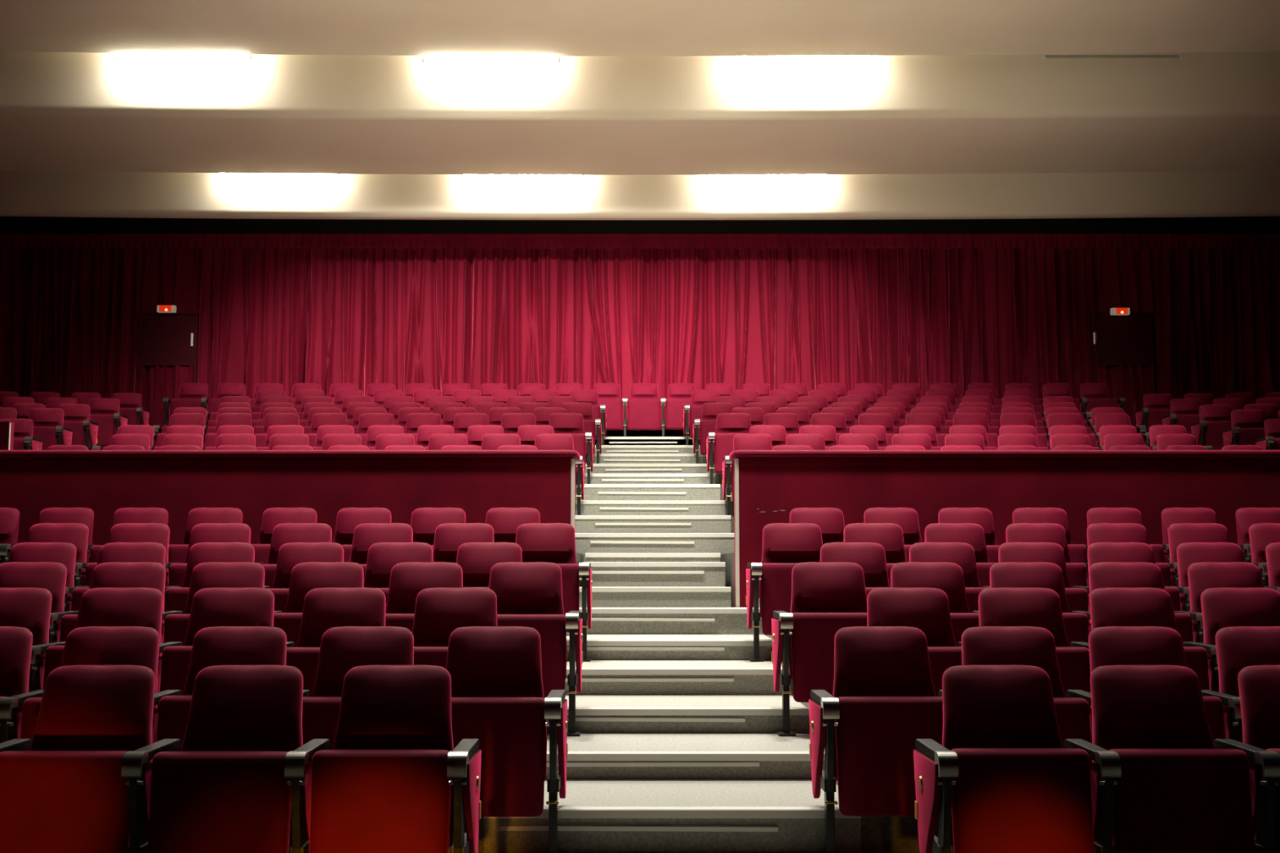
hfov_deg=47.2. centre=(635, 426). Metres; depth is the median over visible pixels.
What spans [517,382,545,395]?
seat
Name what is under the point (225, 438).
seat
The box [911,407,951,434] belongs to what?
seat
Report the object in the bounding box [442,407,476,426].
seat
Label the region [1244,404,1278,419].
seat
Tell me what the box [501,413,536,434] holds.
seat
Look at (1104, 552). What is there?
seat
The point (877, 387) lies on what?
seat
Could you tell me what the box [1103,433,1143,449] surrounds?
seat
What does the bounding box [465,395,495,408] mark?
seat
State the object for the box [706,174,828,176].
lamp
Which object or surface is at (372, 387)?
seat
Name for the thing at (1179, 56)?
lamp
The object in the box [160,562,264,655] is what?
seat
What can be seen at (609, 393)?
seat
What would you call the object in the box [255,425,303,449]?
seat
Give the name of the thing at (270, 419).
seat
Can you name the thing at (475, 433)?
seat
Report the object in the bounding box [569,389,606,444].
seat
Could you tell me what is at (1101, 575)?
seat
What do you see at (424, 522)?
seat
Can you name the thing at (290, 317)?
curtain
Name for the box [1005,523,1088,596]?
seat
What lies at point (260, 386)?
seat
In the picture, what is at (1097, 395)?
seat
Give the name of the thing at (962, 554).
seat
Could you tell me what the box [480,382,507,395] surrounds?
seat
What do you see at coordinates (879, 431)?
seat
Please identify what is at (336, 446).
seat
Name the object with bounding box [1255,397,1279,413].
seat
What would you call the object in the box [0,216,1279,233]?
curtain rail
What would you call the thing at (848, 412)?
seat
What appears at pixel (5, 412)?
seat
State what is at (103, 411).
seat
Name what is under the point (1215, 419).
seat
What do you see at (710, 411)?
seat
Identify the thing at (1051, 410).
seat
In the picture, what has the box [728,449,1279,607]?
parapet
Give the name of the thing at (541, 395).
seat
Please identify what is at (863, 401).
seat
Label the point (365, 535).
seat
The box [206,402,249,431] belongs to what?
seat
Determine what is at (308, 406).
seat
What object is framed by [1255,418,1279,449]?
seat
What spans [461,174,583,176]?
lamp
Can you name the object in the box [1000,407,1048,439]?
seat
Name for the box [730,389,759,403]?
seat
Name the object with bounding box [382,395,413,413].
seat
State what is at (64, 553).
seat
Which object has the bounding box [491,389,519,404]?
seat
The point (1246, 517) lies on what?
seat
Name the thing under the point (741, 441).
seat
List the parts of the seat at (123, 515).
panel, armrest, folded seat, backrest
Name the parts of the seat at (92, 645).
arm post, panel, armrest, folded seat, backrest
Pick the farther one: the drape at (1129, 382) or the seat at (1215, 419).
the drape at (1129, 382)
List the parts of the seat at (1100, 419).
backrest, panel, arm post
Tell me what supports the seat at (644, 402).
on the floor
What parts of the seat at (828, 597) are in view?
panel, armrest, arm post, leg, backrest, folded seat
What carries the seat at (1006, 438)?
on the floor
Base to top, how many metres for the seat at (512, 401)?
0.860 m
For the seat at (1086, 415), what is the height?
0.860 m
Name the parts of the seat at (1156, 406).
panel, arm post, folded seat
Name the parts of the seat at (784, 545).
armrest, panel, arm post, leg, folded seat, backrest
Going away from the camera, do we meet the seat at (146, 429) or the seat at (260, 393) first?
the seat at (146, 429)
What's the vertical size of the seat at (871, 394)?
0.872 m
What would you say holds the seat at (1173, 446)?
on the floor
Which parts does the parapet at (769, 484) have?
cap rail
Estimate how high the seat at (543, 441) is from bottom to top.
0.888 m
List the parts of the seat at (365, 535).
folded seat, backrest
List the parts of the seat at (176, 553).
folded seat, backrest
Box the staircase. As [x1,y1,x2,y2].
[484,436,861,852]
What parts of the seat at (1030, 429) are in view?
backrest, folded seat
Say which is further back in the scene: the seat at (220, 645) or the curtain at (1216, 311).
the curtain at (1216, 311)
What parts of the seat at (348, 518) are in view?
folded seat, backrest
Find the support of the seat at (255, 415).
on the floor
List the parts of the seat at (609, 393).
backrest, folded seat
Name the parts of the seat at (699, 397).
panel, leg, arm post, folded seat, backrest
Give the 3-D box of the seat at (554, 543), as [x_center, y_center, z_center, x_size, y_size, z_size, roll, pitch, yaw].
[-0.609,1.084,9.704,0.641,0.901,0.506,0,-6,0]
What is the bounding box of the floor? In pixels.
[88,439,1097,852]
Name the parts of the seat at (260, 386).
folded seat, backrest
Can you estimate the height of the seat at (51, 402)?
0.826 m
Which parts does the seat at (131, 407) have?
folded seat, arm post, panel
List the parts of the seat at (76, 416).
backrest, folded seat, arm post, panel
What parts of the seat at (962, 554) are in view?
backrest, folded seat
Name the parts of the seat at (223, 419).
folded seat, backrest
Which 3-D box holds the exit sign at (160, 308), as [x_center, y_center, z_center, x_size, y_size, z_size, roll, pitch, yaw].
[-7.163,-1.794,22.399,0.276,0.104,0.147,0,-6,0]
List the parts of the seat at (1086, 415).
backrest, folded seat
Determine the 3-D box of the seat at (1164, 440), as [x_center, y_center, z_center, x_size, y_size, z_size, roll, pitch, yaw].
[5.658,0.496,15.004,0.583,0.888,0.520,0,-6,0]
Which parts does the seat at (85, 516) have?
arm post, backrest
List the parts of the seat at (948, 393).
backrest, folded seat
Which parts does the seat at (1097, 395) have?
backrest, folded seat, arm post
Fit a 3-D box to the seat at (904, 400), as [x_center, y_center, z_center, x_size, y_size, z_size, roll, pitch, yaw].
[3.525,-0.004,19.493,0.584,0.860,0.520,0,-6,0]
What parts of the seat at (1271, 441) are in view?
armrest, panel, arm post, backrest, folded seat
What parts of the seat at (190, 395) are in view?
panel, arm post, folded seat, backrest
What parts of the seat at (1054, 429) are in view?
backrest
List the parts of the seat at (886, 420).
backrest, folded seat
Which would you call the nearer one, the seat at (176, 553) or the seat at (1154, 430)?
the seat at (176, 553)
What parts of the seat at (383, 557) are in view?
folded seat, backrest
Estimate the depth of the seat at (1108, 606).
7.12 m
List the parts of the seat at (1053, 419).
backrest, folded seat, arm post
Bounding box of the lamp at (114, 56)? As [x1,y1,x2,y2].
[111,53,251,59]
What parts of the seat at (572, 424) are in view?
backrest, folded seat, leg, arm post, panel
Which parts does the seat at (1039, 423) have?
backrest, folded seat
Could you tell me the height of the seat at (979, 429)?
0.879 m
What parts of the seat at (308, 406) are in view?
folded seat, backrest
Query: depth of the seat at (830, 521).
10.74 m
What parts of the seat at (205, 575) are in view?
panel, armrest, folded seat, backrest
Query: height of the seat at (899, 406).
0.863 m
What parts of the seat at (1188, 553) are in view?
backrest, armrest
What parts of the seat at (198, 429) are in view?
folded seat, backrest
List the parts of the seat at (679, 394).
folded seat, backrest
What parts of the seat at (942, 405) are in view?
backrest, folded seat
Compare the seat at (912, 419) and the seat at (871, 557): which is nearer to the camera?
the seat at (871, 557)
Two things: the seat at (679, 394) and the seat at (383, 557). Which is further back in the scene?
the seat at (679, 394)
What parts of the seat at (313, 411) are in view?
folded seat, backrest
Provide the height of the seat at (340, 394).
0.872 m
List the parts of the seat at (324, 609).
armrest, folded seat, backrest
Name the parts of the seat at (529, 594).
backrest, folded seat, arm post, leg, armrest, panel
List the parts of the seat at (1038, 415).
backrest, folded seat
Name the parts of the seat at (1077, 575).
backrest, folded seat, armrest, panel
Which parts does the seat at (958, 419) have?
backrest, folded seat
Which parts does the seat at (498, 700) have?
backrest, folded seat, leg, arm post, armrest, panel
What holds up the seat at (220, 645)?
on the floor
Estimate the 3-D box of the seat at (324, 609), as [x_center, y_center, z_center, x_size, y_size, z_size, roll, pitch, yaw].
[-1.479,1.219,7.006,0.581,0.888,0.519,0,-6,0]
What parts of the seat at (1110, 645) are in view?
backrest, folded seat, armrest, panel, arm post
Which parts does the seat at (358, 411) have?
folded seat, backrest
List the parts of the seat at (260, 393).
folded seat, backrest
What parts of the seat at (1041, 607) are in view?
backrest, folded seat, armrest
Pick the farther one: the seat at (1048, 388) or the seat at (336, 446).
the seat at (1048, 388)
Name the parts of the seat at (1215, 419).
armrest, panel, arm post, folded seat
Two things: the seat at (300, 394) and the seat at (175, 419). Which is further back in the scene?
the seat at (300, 394)
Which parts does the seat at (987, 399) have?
backrest, folded seat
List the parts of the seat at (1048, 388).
backrest, folded seat, arm post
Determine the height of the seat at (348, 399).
0.860 m
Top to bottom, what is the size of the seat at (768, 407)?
0.863 m
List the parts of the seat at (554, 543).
backrest, folded seat, arm post, leg, panel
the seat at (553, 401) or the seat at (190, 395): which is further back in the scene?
the seat at (190, 395)
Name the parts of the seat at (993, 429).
backrest, folded seat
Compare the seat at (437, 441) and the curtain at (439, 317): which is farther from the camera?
the curtain at (439, 317)
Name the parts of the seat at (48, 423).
folded seat, arm post, panel, armrest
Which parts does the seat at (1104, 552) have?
backrest, folded seat, armrest, panel, arm post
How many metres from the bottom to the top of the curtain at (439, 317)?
3.043 m
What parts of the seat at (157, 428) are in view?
folded seat, backrest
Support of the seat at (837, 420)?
on the floor
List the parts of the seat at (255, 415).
folded seat, backrest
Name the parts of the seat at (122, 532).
arm post, panel, armrest, folded seat, backrest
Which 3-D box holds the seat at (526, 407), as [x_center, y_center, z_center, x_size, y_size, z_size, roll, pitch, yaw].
[-1.347,0.098,18.595,0.584,0.863,0.520,0,-6,0]
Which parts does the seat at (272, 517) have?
folded seat, backrest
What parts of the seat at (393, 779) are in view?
arm post, panel, armrest, folded seat, backrest, arm post, armrest, panel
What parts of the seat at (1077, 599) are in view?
backrest, folded seat, armrest, panel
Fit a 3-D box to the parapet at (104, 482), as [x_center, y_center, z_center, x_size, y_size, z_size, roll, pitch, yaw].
[-5.167,0.876,11.308,9.467,1.386,0.310,0,-6,0]
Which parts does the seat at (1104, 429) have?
backrest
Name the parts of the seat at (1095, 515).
backrest, folded seat, armrest, panel, arm post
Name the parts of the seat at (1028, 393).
backrest, folded seat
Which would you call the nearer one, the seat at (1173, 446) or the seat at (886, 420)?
the seat at (1173, 446)
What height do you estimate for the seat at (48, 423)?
0.865 m
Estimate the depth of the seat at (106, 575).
8.04 m
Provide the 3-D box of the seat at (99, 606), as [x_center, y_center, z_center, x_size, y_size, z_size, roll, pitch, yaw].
[-2.579,1.219,7.006,0.584,0.888,0.520,0,-6,0]
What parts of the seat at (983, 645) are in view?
backrest, folded seat, armrest, panel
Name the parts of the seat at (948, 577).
backrest, folded seat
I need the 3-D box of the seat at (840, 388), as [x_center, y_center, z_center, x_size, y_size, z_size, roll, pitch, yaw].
[2.917,-0.220,21.290,0.583,0.882,0.520,0,-6,0]
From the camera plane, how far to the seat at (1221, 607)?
7.14 m
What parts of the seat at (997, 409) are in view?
backrest, folded seat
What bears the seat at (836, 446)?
on the floor
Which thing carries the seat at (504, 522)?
on the floor
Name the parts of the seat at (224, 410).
folded seat, backrest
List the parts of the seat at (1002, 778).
panel, armrest, arm post, backrest, folded seat, armrest, panel, arm post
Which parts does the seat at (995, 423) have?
backrest, folded seat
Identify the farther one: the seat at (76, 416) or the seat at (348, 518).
the seat at (76, 416)
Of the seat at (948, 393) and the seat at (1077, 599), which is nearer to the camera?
the seat at (1077, 599)
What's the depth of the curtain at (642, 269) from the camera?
22.57 m
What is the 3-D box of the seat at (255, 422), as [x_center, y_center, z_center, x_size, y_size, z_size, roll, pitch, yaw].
[-4.648,0.098,18.595,0.584,0.863,0.520,0,-6,0]
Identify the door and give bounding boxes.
[137,311,199,426]
[1089,311,1155,426]
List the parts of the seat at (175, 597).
armrest, folded seat, backrest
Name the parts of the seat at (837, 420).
backrest, folded seat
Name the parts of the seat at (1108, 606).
backrest, folded seat, armrest, panel, arm post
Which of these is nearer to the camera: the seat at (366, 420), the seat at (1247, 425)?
the seat at (366, 420)
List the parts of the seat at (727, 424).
panel, arm post, leg, folded seat, backrest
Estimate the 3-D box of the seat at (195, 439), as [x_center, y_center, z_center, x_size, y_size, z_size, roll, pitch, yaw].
[-4.743,0.496,15.003,0.584,0.888,0.520,0,-6,0]
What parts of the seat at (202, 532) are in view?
panel, armrest, folded seat, backrest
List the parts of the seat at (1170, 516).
backrest, arm post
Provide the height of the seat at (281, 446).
0.887 m
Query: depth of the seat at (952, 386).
21.43 m
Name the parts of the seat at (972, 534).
backrest, folded seat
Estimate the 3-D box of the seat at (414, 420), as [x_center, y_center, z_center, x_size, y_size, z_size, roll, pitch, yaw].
[-2.503,0.264,16.802,0.582,0.888,0.519,0,-6,0]
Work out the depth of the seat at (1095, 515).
10.76 m
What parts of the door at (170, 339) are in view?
rail, handle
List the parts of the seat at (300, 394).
folded seat, backrest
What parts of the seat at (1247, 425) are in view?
armrest, panel, arm post, backrest, folded seat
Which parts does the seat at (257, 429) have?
folded seat, backrest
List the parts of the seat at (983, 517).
backrest, folded seat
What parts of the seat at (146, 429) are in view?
backrest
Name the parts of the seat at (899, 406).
folded seat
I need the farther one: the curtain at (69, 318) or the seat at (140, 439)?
the curtain at (69, 318)
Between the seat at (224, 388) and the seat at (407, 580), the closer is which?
the seat at (407, 580)
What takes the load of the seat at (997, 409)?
on the floor
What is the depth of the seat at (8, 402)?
19.47 m
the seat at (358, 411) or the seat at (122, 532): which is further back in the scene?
the seat at (358, 411)
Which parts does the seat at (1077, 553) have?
backrest, folded seat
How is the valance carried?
attached to the wall
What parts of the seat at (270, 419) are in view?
folded seat, backrest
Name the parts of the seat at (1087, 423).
backrest, folded seat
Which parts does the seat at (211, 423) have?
folded seat, backrest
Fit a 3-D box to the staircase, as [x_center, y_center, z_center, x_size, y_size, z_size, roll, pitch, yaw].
[0.490,1.181,13.630,2.220,3.390,16.937,0,-6,0]
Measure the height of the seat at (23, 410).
0.839 m
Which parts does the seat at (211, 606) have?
panel, armrest, folded seat, backrest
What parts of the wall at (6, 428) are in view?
edge trim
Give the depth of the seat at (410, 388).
21.44 m
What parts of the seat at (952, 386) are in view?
backrest, folded seat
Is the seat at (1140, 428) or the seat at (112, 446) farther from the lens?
the seat at (1140, 428)
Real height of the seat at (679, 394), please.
0.882 m
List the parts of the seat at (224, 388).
folded seat, backrest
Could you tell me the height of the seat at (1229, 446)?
0.887 m
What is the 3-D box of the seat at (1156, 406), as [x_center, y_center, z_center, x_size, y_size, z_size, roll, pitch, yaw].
[7.302,-0.080,20.335,0.641,0.807,0.506,-1,-6,6]
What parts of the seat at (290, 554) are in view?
folded seat, backrest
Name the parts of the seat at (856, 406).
folded seat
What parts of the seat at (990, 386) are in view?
backrest, folded seat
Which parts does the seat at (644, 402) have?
leg, arm post, backrest, folded seat, leg, arm post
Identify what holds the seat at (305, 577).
on the floor
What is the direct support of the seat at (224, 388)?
on the floor
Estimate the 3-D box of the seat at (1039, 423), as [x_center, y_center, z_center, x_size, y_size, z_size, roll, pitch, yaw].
[4.943,0.098,18.594,0.581,0.863,0.519,0,-6,0]
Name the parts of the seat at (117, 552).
arm post, panel, armrest, folded seat, backrest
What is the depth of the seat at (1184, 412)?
19.52 m
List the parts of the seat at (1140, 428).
backrest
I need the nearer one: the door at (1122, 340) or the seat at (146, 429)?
the seat at (146, 429)
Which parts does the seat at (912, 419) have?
backrest, folded seat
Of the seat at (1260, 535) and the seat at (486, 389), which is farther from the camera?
the seat at (486, 389)
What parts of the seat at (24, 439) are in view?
backrest, folded seat, arm post, panel, armrest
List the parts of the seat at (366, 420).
folded seat, backrest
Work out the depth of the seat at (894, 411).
17.85 m
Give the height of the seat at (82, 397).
0.817 m
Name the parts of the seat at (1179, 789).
backrest, folded seat, armrest, panel, arm post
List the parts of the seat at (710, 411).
panel, leg, arm post, folded seat, backrest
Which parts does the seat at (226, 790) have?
arm post, panel, armrest, folded seat, backrest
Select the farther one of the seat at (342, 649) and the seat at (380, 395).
the seat at (380, 395)
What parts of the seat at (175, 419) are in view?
panel, folded seat, backrest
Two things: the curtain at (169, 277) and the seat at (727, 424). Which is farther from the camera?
the curtain at (169, 277)
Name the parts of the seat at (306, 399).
folded seat, backrest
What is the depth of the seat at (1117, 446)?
14.29 m
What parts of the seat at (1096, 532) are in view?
backrest, folded seat, armrest, panel, arm post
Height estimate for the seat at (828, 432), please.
0.879 m
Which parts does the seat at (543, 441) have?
backrest, arm post, leg, panel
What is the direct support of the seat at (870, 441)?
on the floor
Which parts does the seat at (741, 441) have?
panel, arm post, leg, folded seat, backrest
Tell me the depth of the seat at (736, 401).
19.64 m
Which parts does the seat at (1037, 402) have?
backrest, folded seat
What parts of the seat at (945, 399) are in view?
backrest, folded seat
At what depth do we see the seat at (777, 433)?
16.04 m
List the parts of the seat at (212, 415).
folded seat, backrest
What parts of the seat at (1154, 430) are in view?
backrest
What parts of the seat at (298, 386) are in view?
folded seat, backrest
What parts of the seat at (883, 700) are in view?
panel, armrest, leg, arm post, backrest, folded seat, armrest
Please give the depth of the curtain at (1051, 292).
22.56 m
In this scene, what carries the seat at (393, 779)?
on the floor
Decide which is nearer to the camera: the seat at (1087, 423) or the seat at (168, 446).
the seat at (168, 446)
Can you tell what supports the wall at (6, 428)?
on the floor
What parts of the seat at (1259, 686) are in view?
folded seat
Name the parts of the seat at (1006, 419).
backrest, folded seat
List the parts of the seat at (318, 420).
folded seat, backrest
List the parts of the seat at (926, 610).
backrest, folded seat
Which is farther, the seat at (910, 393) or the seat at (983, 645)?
the seat at (910, 393)
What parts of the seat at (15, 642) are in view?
folded seat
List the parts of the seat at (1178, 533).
backrest, arm post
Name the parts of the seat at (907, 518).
backrest, folded seat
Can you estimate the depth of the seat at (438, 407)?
18.75 m
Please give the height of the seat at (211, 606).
0.888 m
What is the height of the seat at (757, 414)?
0.879 m
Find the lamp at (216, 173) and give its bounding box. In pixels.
[216,173,339,174]
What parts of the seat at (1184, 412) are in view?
panel, arm post, backrest, folded seat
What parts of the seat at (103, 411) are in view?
folded seat, backrest, arm post, panel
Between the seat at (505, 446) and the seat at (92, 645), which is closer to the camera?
the seat at (92, 645)
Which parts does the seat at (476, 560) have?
folded seat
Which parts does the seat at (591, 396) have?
backrest, folded seat, leg, arm post, panel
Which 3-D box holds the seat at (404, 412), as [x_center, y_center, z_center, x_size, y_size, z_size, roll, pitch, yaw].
[-2.742,0.182,17.698,0.582,0.879,0.520,0,-6,0]
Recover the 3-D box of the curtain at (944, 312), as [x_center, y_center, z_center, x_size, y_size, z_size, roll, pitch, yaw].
[4.766,-1.458,22.581,1.960,3.043,0.428,0,-6,0]
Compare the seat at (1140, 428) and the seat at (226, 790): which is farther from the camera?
the seat at (1140, 428)
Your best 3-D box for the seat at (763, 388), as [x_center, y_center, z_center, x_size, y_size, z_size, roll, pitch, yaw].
[1.817,-0.220,21.290,0.582,0.882,0.519,0,-6,0]
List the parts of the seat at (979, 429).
backrest, folded seat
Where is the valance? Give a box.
[0,233,1279,248]
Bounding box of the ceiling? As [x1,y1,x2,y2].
[0,0,1279,220]
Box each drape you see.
[139,364,194,426]
[1097,364,1155,426]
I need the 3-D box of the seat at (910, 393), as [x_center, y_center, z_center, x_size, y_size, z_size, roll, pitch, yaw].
[3.779,-0.107,20.391,0.581,0.872,0.519,0,-6,0]
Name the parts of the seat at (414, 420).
folded seat, backrest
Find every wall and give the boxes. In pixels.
[0,421,13,449]
[144,313,1156,436]
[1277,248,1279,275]
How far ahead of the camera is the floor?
6.00 m
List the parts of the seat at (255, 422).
folded seat, backrest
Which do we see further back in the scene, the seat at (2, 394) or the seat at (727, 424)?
the seat at (2, 394)
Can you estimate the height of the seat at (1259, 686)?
0.894 m
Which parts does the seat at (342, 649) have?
armrest, folded seat, backrest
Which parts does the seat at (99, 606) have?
arm post, panel, armrest, folded seat, backrest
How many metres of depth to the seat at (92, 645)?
6.23 m
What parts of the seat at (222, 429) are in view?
folded seat, backrest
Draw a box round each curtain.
[0,248,142,398]
[140,248,200,313]
[197,248,371,402]
[368,247,512,395]
[511,248,622,430]
[622,248,663,431]
[663,248,882,430]
[880,248,1009,399]
[1006,248,1098,402]
[1094,248,1154,314]
[1151,248,1279,399]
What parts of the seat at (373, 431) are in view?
folded seat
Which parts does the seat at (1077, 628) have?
backrest, folded seat, armrest, panel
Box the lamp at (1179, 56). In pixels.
[1041,52,1182,59]
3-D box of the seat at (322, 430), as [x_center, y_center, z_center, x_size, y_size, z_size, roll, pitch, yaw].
[-3.345,0.401,15.900,0.582,0.879,0.520,0,-6,0]
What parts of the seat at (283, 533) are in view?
folded seat, backrest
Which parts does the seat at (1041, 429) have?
backrest, folded seat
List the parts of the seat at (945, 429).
backrest, folded seat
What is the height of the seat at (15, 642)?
0.902 m
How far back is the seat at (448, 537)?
9.84 m
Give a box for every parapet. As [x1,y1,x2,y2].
[0,449,580,544]
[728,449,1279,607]
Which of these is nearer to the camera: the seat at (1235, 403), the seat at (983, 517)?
the seat at (983, 517)
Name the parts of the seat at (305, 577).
folded seat, backrest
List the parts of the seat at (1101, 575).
backrest, folded seat, armrest, panel, arm post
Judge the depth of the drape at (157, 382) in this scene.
22.46 m
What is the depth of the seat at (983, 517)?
10.75 m
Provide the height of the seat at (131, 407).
0.817 m
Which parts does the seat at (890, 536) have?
backrest, folded seat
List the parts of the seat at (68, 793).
armrest, folded seat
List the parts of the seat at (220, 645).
panel, armrest, folded seat, backrest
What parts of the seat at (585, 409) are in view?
backrest, folded seat, leg, arm post, panel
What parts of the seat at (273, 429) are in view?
folded seat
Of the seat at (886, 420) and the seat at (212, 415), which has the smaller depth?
the seat at (886, 420)
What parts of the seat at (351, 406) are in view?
folded seat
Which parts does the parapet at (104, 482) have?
cap rail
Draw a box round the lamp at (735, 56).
[733,55,872,58]
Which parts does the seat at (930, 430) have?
folded seat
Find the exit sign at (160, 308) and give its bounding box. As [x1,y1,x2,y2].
[156,305,176,312]
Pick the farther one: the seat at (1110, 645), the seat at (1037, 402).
the seat at (1037, 402)
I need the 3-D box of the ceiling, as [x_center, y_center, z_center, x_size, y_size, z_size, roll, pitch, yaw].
[0.000,-4.561,17.928,19.800,2.426,7.151,0,-6,0]
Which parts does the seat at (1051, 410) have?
backrest, folded seat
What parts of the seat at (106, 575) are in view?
arm post, panel, armrest, folded seat, backrest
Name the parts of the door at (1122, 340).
rail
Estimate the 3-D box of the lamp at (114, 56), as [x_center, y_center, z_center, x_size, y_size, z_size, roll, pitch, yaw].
[-5.724,-4.773,18.506,1.750,0.274,0.060,0,-6,0]
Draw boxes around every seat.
[0,391,18,407]
[0,407,17,419]
[0,418,42,449]
[0,507,19,563]
[0,507,93,563]
[0,523,88,572]
[0,562,66,623]
[0,587,52,657]
[0,626,32,743]
[0,626,159,751]
[0,664,155,852]
[1,396,34,408]
[8,542,76,596]
[12,403,45,418]
[28,408,72,449]
[28,587,163,692]
[30,391,60,404]
[44,397,77,408]
[47,444,88,449]
[48,562,165,643]
[57,403,97,449]
[64,542,165,611]
[71,392,101,404]
[74,523,169,586]
[86,507,168,563]
[88,397,127,446]
[92,425,154,449]
[103,444,144,449]
[109,433,150,449]
[111,392,149,425]
[121,665,302,852]
[146,626,286,839]
[149,425,204,449]
[152,407,206,433]
[153,413,204,447]
[157,587,274,707]
[160,444,200,449]
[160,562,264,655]
[162,433,203,449]
[163,382,208,426]
[164,523,250,596]
[164,542,254,623]
[168,507,242,572]
[201,382,245,413]
[202,425,253,449]
[203,413,252,447]
[204,407,251,438]
[206,395,250,420]
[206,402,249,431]
[215,433,255,449]
[216,444,257,449]
[249,382,283,405]
[249,389,284,413]
[251,395,291,420]
[251,402,293,426]
[251,407,296,434]
[252,507,316,564]
[253,413,299,447]
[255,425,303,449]
[256,523,331,588]
[264,542,343,613]
[268,433,308,449]
[272,444,312,449]
[273,562,364,647]
[284,664,481,852]
[285,587,385,697]
[288,626,413,852]
[290,382,319,405]
[293,389,324,412]
[296,395,332,420]
[298,402,335,426]
[302,407,341,433]
[303,413,346,446]
[311,425,353,449]
[321,433,361,449]
[328,382,357,403]
[328,444,368,449]
[333,389,363,409]
[333,507,391,562]
[341,395,373,414]
[346,402,378,426]
[349,523,413,582]
[351,407,386,434]
[356,413,394,445]
[363,542,432,609]
[364,425,404,449]
[366,382,395,398]
[373,389,402,407]
[374,433,414,449]
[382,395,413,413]
[385,444,425,449]
[385,562,462,632]
[389,402,421,425]
[396,407,431,433]
[404,382,432,397]
[404,413,441,444]
[410,507,465,550]
[412,587,497,668]
[413,389,441,407]
[415,425,453,449]
[423,395,454,413]
[427,433,467,449]
[432,402,464,425]
[432,523,493,563]
[441,444,481,449]
[442,382,470,396]
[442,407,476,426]
[445,626,568,852]
[452,389,480,407]
[453,413,488,435]
[456,542,522,588]
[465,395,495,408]
[466,425,503,447]
[475,402,506,415]
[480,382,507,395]
[480,433,519,449]
[485,507,540,542]
[488,407,521,426]
[488,562,582,735]
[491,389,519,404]
[497,444,537,449]
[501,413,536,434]
[506,395,536,407]
[515,523,592,661]
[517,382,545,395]
[517,425,553,445]
[518,402,549,413]
[530,389,559,403]
[533,407,566,425]
[534,433,584,515]
[547,395,577,407]
[548,413,593,484]
[555,382,582,395]
[561,402,601,463]
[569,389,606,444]
[592,382,622,430]
[622,382,665,436]
[665,382,695,429]
[683,389,719,444]
[693,402,733,463]
[705,382,733,395]
[706,413,751,484]
[715,395,746,408]
[722,433,772,515]
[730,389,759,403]
[731,407,764,426]
[742,382,770,396]
[744,402,776,415]
[746,523,822,661]
[749,425,786,448]
[756,395,786,409]
[763,413,799,437]
[769,389,798,407]
[771,562,866,735]
[772,444,812,449]
[776,407,810,431]
[780,382,808,397]
[786,433,826,449]
[787,402,819,423]
[789,507,844,545]
[797,395,828,413]
[800,425,837,449]
[808,389,838,407]
[808,626,954,852]
[810,413,847,444]
[817,382,845,399]
[820,542,889,597]
[821,407,855,433]
[828,444,868,449]
[830,402,862,425]
[838,395,869,413]
[839,433,879,449]
[844,523,906,587]
[848,389,877,407]
[849,425,888,449]
[855,382,884,402]
[858,413,897,445]
[863,507,921,562]
[866,407,901,433]
[866,587,962,697]
[873,402,906,426]
[880,395,911,416]
[884,444,924,449]
[887,389,916,410]
[890,562,979,646]
[892,433,932,449]
[893,382,921,404]
[899,425,942,449]
[905,413,949,446]
[909,542,990,613]
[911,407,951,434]
[913,664,1121,852]
[915,402,953,426]
[920,395,955,420]
[924,523,998,587]
[926,389,959,412]
[930,382,961,405]
[937,507,1000,562]
[941,444,981,449]
[945,433,985,449]
[949,425,998,449]
[952,413,999,447]
[955,407,1000,434]
[959,402,1000,426]
[961,395,1000,424]
[961,626,1097,839]
[964,389,1001,413]
[967,382,1002,405]
[977,587,1090,708]
[989,562,1091,647]
[996,444,1037,449]
[997,433,1038,449]
[998,542,1090,623]
[999,425,1051,449]
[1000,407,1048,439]
[1000,413,1049,447]
[1001,402,1046,431]
[1002,395,1044,424]
[1004,382,1043,405]
[1004,389,1043,417]
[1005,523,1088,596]
[1012,507,1088,572]
[1042,382,1087,413]
[1043,395,1091,420]
[1044,402,1091,426]
[1045,407,1095,434]
[1047,413,1100,447]
[1049,425,1104,449]
[1050,433,1090,449]
[1053,444,1093,449]
[1080,382,1125,411]
[1086,507,1169,563]
[1086,523,1178,586]
[1087,542,1190,611]
[1088,562,1204,643]
[1088,626,1243,742]
[1089,587,1219,692]
[1089,664,1279,852]
[1090,407,1146,433]
[1094,413,1150,447]
[1099,425,1157,449]
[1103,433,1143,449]
[1109,444,1150,449]
[1135,393,1173,432]
[1149,425,1212,449]
[1156,433,1196,449]
[1160,507,1251,563]
[1162,398,1201,444]
[1165,444,1206,449]
[1168,523,1268,586]
[1176,542,1279,596]
[1183,392,1213,404]
[1187,562,1264,623]
[1191,404,1231,449]
[1200,587,1279,657]
[1213,398,1244,410]
[1215,626,1279,710]
[1222,408,1266,446]
[1222,444,1262,449]
[1224,392,1255,404]
[1235,507,1279,552]
[1237,665,1279,852]
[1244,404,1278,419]
[1248,523,1279,563]
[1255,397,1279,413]
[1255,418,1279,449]
[1265,542,1279,586]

